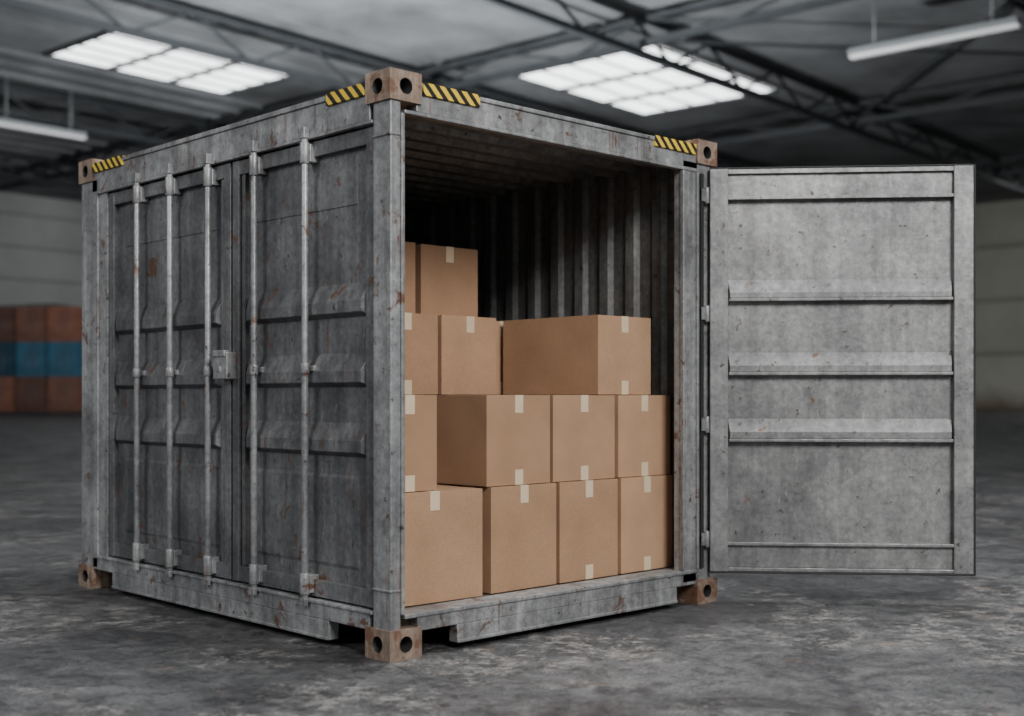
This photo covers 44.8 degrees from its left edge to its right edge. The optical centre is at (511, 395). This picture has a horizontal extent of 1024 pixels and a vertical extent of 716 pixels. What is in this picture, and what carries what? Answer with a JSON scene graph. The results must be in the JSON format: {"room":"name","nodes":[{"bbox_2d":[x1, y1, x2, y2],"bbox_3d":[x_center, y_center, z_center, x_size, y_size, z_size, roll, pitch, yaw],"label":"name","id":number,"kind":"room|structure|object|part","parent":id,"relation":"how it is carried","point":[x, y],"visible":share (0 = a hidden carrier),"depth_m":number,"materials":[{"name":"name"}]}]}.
{"room":"warehouse","nodes":[
{"label":"warehouse","id":0,"kind":"room"},
{"bbox_2d":[0,191,81,307],"bbox_3d":[-43.838,-7.540,94.681,124.939,17.400,11.546,0,0,-44],"label":"wall","id":1,"kind":"structure","parent":0,"point":[41,237],"depth_m":100.64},
{"bbox_2d":[0,410,1023,715],"bbox_3d":[2.984,1.160,8.006,211.758,0.001,202.687,0,0,-44],"label":"floor","id":2,"kind":"structure","parent":0,"point":[768,644],"depth_m":5.72,"materials":[{"name":"concrete"}]},
{"bbox_2d":[0,377,15,410],"bbox_3d":[-38.319,-0.135,96.026,2.440,2.590,6.060,0,0,0],"label":"shipping container","id":3,"kind":"object","parent":2,"relation":"on","point":[7,384],"visible":0.4,"depth_m":93.08,"materials":[{"name":"brown metal"}]},
{"bbox_2d":[0,342,15,376],"bbox_3d":[-38.319,-2.735,96.026,2.440,2.590,6.060,0,0,0],"label":"shipping container","id":4,"kind":"object","parent":3,"relation":"on","point":[7,349],"visible":0.45,"depth_m":93.08,"materials":[{"name":"blue metal"}]},
{"bbox_2d":[0,308,15,341],"bbox_3d":[-38.319,-5.335,96.026,2.440,2.590,6.060,0,0,0],"label":"shipping container","id":5,"kind":"object","parent":4,"relation":"on","point":[7,315],"visible":0.38,"depth_m":93.08,"materials":[{"name":"brown metal"}]},
{"bbox_2d":[16,377,47,411],"bbox_3d":[-35.759,-0.135,95.526,2.440,2.590,6.060,0,0,0],"label":"shipping container","id":6,"kind":"object","parent":2,"relation":"on","point":[31,392],"visible":0.61,"depth_m":92.58,"materials":[{"name":"brown metal"}]},
{"bbox_2d":[16,342,52,376],"bbox_3d":[-35.759,-2.735,95.526,2.440,2.590,6.060,0,0,0],"label":"shipping container","id":7,"kind":"object","parent":6,"relation":"on","point":[31,357],"visible":0.66,"depth_m":92.58,"materials":[{"name":"blue metal"}]},
{"bbox_2d":[16,307,47,341],"bbox_3d":[-35.759,-5.335,95.526,2.440,2.590,6.060,0,0,0],"label":"shipping container","id":8,"kind":"object","parent":7,"relation":"on","point":[31,322],"visible":0.53,"depth_m":92.58,"materials":[{"name":"metal"}]},
{"bbox_2d":[48,377,81,411],"bbox_3d":[-33.199,-0.135,95.026,2.440,2.590,6.060,0,0,0],"label":"shipping container","id":9,"kind":"object","parent":2,"relation":"on","point":[64,393],"visible":0.7,"depth_m":92.08,"materials":[{"name":"metal"}]},
{"bbox_2d":[48,342,81,376],"bbox_3d":[-33.199,-2.735,95.026,2.440,2.590,6.060,0,0,0],"label":"shipping container","id":10,"kind":"object","parent":9,"relation":"on","point":[64,358],"visible":0.61,"depth_m":92.08,"materials":[{"name":"blue metal"}]},
{"bbox_2d":[48,307,81,341],"bbox_3d":[-33.199,-5.335,95.026,2.440,2.590,6.060,0,0,0],"label":"shipping container","id":11,"kind":"object","parent":10,"relation":"on","point":[64,323],"visible":0.61,"depth_m":92.08,"materials":[{"name":"brown metal"}]},
{"bbox_2d":[79,67,975,662],"bbox_3d":[-0.049,-0.135,7.209,3.289,2.590,4.166,0,0,-44],"label":"shipping container","id":12,"kind":"object","parent":2,"relation":"on","point":[813,328],"visible":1,"depth_m":6.87,"materials":[{"name":"metal"}]},
{"bbox_3d":[-2.114,-0.139,7.060,0.084,2.253,0.076,0,0,-44],"label":"locking rod","id":13,"kind":"part","parent":12,"relation":"part of","materials":[{"name":"grey metal"}]},
{"bbox_3d":[-1.852,-0.139,6.788,0.084,2.253,0.076,0,0,-44],"label":"locking rod","id":14,"kind":"part","parent":12,"relation":"part of","materials":[{"name":"grey metal"}]},
{"bbox_3d":[-1.573,-0.139,6.498,0.084,2.253,0.076,0,0,-44],"label":"locking rod","id":15,"kind":"part","parent":12,"relation":"part of","materials":[{"name":"grey metal"}]},
{"bbox_3d":[-1.266,-0.139,6.179,0.084,2.253,0.076,0,0,-44],"label":"locking rod","id":16,"kind":"part","parent":12,"relation":"part of","materials":[{"name":"grey metal"}]},
{"bbox_3d":[-1.007,-0.129,5.958,0.053,2.147,1.185,0,0,-44],"label":"closed door","id":17,"kind":"part","parent":12,"relation":"part of","materials":[{"name":"metal"}]},
{"bbox_3d":[-0.960,-0.139,5.861,0.084,2.253,0.076,0,0,-44],"label":"locking rod","id":18,"kind":"part","parent":12,"relation":"part of","materials":[{"name":"grey metal"}]},
{"bbox_3d":[-0.738,-1.325,7.283,2.172,0.030,2.840,0,0,-44],"label":"roof panel","id":19,"kind":"part","parent":12,"relation":"part of","materials":[{"name":"metal"}]},
{"bbox_2d":[405,485,481,606],"bbox_3d":[-0.541,0.704,5.996,0.579,0.519,0.552,0,0,-41],"label":"cardboard box","id":20,"kind":"object","parent":12,"relation":"on","point":[443,525],"visible":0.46,"depth_m":5.82,"materials":[{"name":"brown cardboard"}]},
{"bbox_2d":[405,395,436,491],"bbox_3d":[-0.644,0.218,5.905,0.324,0.447,0.502,0,0,-44],"label":"cardboard box","id":21,"kind":"object","parent":20,"relation":"on","point":[420,410],"visible":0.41,"depth_m":5.77,"materials":[{"name":"brown cardboard"}]},
{"bbox_2d":[437,482,555,593],"bbox_3d":[-0.130,0.704,6.399,0.461,0.519,0.552,0,0,-44],"label":"cardboard box","id":22,"kind":"object","parent":12,"relation":"on","point":[519,521],"visible":0.56,"depth_m":6.18,"materials":[{"name":"brown cardboard"}]},
{"bbox_2d":[437,395,549,486],"bbox_3d":[-0.139,0.218,6.372,0.444,0.447,0.502,0,0,-44],"label":"cardboard box","id":23,"kind":"object","parent":22,"relation":"on","point":[483,440],"visible":0.96,"depth_m":6.18,"materials":[{"name":"brown cardboard"}]},
{"bbox_3d":[0.009,-0.175,8.032,0.022,2.330,2.860,0,0,-44],"label":"wall panel","id":24,"kind":"part","parent":12,"relation":"part of","materials":[{"name":"metal"}]},
{"bbox_2d":[550,478,617,582],"bbox_3d":[0.218,0.704,6.737,0.448,0.519,0.552,0,0,-44],"label":"cardboard box","id":25,"kind":"object","parent":12,"relation":"on","point":[586,510],"visible":0.5,"depth_m":6.52,"materials":[{"name":"brown cardboard"}]},
{"bbox_2d":[550,395,614,481],"bbox_3d":[0.210,0.218,6.713,0.472,0.447,0.502,0,0,-43],"label":"cardboard box","id":26,"kind":"object","parent":25,"relation":"on","point":[582,427],"visible":0.51,"depth_m":6.52,"materials":[{"name":"brown cardboard"}]},
{"bbox_2d":[614,474,671,573],"bbox_3d":[0.575,0.704,7.053,0.444,0.519,0.502,0,0,-44],"label":"cardboard box","id":27,"kind":"object","parent":12,"relation":"on","point":[644,502],"visible":0.44,"depth_m":6.86,"materials":[{"name":"brown cardboard"}]},
{"bbox_2d":[615,395,669,477],"bbox_3d":[0.561,0.218,7.058,0.448,0.447,0.502,0,0,-44],"label":"cardboard box","id":28,"kind":"object","parent":27,"relation":"on","point":[642,422],"visible":0.6,"depth_m":6.86,"materials":[{"name":"brown cardboard"}]},
{"bbox_2d":[503,315,650,394],"bbox_3d":[0.363,-0.223,7.075,0.439,0.429,0.742,0,0,-44],"label":"cardboard box","id":29,"kind":"object","parent":28,"relation":"on","point":[588,354],"visible":1,"depth_m":6.86,"materials":[{"name":"brown cardboard"}]},
{"bbox_3d":[1.831,-0.143,6.922,1.446,2.266,0.094,0,0,5],"label":"open door","id":30,"kind":"part","parent":12,"relation":"part of","materials":[{"name":"metal"}]},
{"bbox_3d":[-0.698,0.704,6.797,0.484,0.519,0.622,0,0,-44],"label":"cardboard box","id":31,"kind":"object","parent":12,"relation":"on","visible":0},
{"bbox_3d":[-0.698,0.218,6.797,0.484,0.447,0.622,0,0,-44],"label":"cardboard box","id":32,"kind":"object","parent":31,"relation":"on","visible":0},
{"bbox_2d":[405,313,437,394],"bbox_3d":[-0.740,-0.223,6.707,0.419,0.429,0.552,0,0,-44],"label":"cardboard box","id":33,"kind":"object","parent":32,"relation":"on","point":[421,330],"visible":0.35,"depth_m":6.58,"materials":[{"name":"brown cardboard"}]},
{"bbox_2d":[405,242,414,312],"bbox_3d":[-0.816,-0.641,6.794,0.429,0.402,0.382,0,0,-44],"label":"cardboard box","id":34,"kind":"object","parent":33,"relation":"on","point":[409,246],"visible":0.02,"depth_m":6.78,"materials":[{"name":"brown cardboard"}]},
{"bbox_3d":[-0.337,0.704,7.144,0.484,0.519,0.622,0,0,-44],"label":"cardboard box","id":35,"kind":"object","parent":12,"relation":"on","visible":0},
{"bbox_3d":[-0.337,0.218,7.144,0.484,0.447,0.622,0,0,-44],"label":"cardboard box","id":36,"kind":"object","parent":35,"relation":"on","visible":0},
{"bbox_2d":[437,315,495,394],"bbox_3d":[-0.423,-0.223,7.013,0.399,0.429,0.552,0,0,-43],"label":"cardboard box","id":37,"kind":"object","parent":36,"relation":"on","point":[466,344],"visible":0.48,"depth_m":6.80,"materials":[{"name":"brown cardboard"}]},
{"bbox_2d":[415,244,477,316],"bbox_3d":[-0.482,-0.641,7.143,0.424,0.402,0.382,0,0,-44],"label":"cardboard box","id":38,"kind":"object","parent":37,"relation":"on","point":[446,278],"visible":0.5,"depth_m":6.98,"materials":[{"name":"brown cardboard"}]},
{"bbox_3d":[0.030,0.704,7.497,0.504,0.519,0.622,0,0,-44],"label":"cardboard box","id":39,"kind":"object","parent":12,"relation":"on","visible":0},
{"bbox_3d":[0.030,0.218,7.497,0.504,0.447,0.622,0,0,-44],"label":"cardboard box","id":40,"kind":"object","parent":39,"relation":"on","visible":0},
{"bbox_2d":[496,321,502,394],"bbox_3d":[-0.194,-0.223,7.406,0.414,0.429,0.422,0,0,-44],"label":"cardboard box","id":41,"kind":"object","parent":40,"relation":"on","point":[499,324],"visible":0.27,"depth_m":7.23,"materials":[{"name":"brown cardboard"}]},
{"bbox_3d":[-43.105,-7.390,94.442,0.984,17.100,1.056,0,0,-44],"label":"steel column","id":42,"kind":"structure","parent":2,"relation":"on","visible":0},
{"bbox_2d":[0,0,852,190],"bbox_3d":[-0.770,-15.325,57.643,10.306,1.250,112.384,0,0,-44],"label":"roof truss","id":43,"kind":"object","parent":42,"relation":"on","point":[749,17],"visible":0.56,"depth_m":55.27,"materials":[{"name":"metal"}]},
{"bbox_3d":[-29.985,-7.390,109.537,0.983,17.100,1.056,0,0,-44],"label":"steel column","id":44,"kind":"structure","parent":2,"relation":"on","visible":0},
{"bbox_2d":[651,73,1023,146],"bbox_3d":[12.350,-15.325,72.738,10.306,1.250,112.384,0,0,-44],"label":"roof truss","id":45,"kind":"object","parent":44,"relation":"on","point":[944,107],"visible":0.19,"depth_m":66.42,"materials":[{"name":"metal"}]},
{"bbox_2d":[71,0,1023,175],"bbox_3d":[7.694,-14.990,77.448,46.774,0.220,69.467,0,0,-44],"label":"roof truss","id":46,"kind":"structure","parent":45,"relation":"attached to","point":[941,52],"depth_m":53.78,"materials":[{"name":"metal"}]},
{"bbox_3d":[-16.208,-7.390,125.386,0.984,17.100,1.056,0,0,-44],"label":"steel column","id":47,"kind":"structure","parent":2,"relation":"on","visible":0},
{"bbox_2d":[956,154,1023,178],"bbox_3d":[26.127,-15.325,88.587,10.306,1.250,112.384,0,0,-44],"label":"roof truss","id":48,"kind":"object","parent":47,"relation":"on","point":[1005,158],"visible":0.04,"depth_m":82.74,"materials":[{"name":"metal"}]},
{"bbox_3d":[45.907,-7.390,98.543,1.056,17.100,0.984,0,0,-44],"label":"steel column","id":49,"kind":"structure","parent":2,"relation":"on","visible":0},
{"bbox_2d":[478,0,1023,193],"bbox_3d":[5.824,-15.075,52.430,122.356,1.750,11.195,0,0,-44],"label":"roof truss","id":50,"kind":"object","parent":49,"relation":"on","point":[577,29],"visible":0.91,"depth_m":58.16,"materials":[{"name":"metal"}]},
{"bbox_3d":[22.510,-7.390,118.880,1.056,17.100,0.984,0,0,-44],"label":"steel column","id":51,"kind":"structure","parent":2,"relation":"on","visible":0},
{"bbox_2d":[0,82,222,144],"bbox_3d":[-17.573,-15.075,72.767,122.356,1.750,11.195,0,0,-44],"label":"roof truss","id":52,"kind":"object","parent":51,"relation":"on","point":[38,119],"visible":0.16,"depth_m":66.88,"materials":[{"name":"metal"}]},
{"bbox_3d":[9.680,-7.390,130.032,1.056,17.100,0.984,0,0,-44],"label":"steel column","id":53,"kind":"structure","parent":2,"relation":"on","visible":0},
{"bbox_2d":[0,150,81,188],"bbox_3d":[-30.403,-15.075,83.920,122.356,1.750,11.195,0,0,-44],"label":"roof truss","id":54,"kind":"object","parent":53,"relation":"on","point":[5,175],"visible":0.06,"depth_m":82.48,"materials":[{"name":"metal"}]},
{"bbox_2d":[0,0,1023,203],"bbox_3d":[-0.441,-16.240,56.959,135.162,0.400,126.090,0,0,-44],"label":"ceiling","id":55,"kind":"structure","parent":0,"point":[412,34],"depth_m":60.58,"materials":[{"name":"grey metal"}]},
{"bbox_2d":[0,76,86,139],"bbox_3d":[-24.225,-14.785,63.589,5.029,2.510,0.992,0,0,-44],"label":"ceiling light","id":56,"kind":"object","parent":55,"relation":"hanging from","point":[4,122],"depth_m":63.49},
{"bbox_2d":[42,31,293,95],"bbox_3d":[-16.275,-16.150,60.388,6.700,0.180,10.480,0,0,41],"label":"skylight","id":57,"kind":"object","parent":55,"relation":"attached to","point":[110,51],"visible":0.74,"depth_m":60.43,"materials":[{"name":"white glass"}]},
{"bbox_2d":[0,0,763,167],"bbox_3d":[-4.365,-15.075,61.287,122.356,1.750,11.195,0,0,-44],"label":"roof truss","id":58,"kind":"object","parent":55,"relation":"attached to","point":[117,28],"visible":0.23,"depth_m":52.90,"materials":[{"name":"metal"}]},
{"bbox_2d":[513,45,776,116],"bbox_3d":[6.996,-16.150,64.143,8.500,0.180,11.880,0,0,41],"label":"skylight","id":59,"kind":"object","parent":55,"relation":"attached to","point":[622,80],"visible":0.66,"depth_m":64.30,"materials":[{"name":"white glass"}]},
{"bbox_2d":[848,0,1021,58],"bbox_3d":[16.090,-14.785,47.625,6.600,2.510,0.550,0,0,41],"label":"ceiling light","id":60,"kind":"object","parent":55,"relation":"hanging from","point":[1015,22],"visible":1,"depth_m":47.35,"materials":[{"name":"white plastic"}]},
{"bbox_2d":[976,199,1023,409],"bbox_3d":[40.716,-7.540,103.996,10.620,17.400,114.570,0,0,-44],"label":"wall","id":61,"kind":"structure","parent":0,"point":[999,225],"depth_m":103.66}
]}

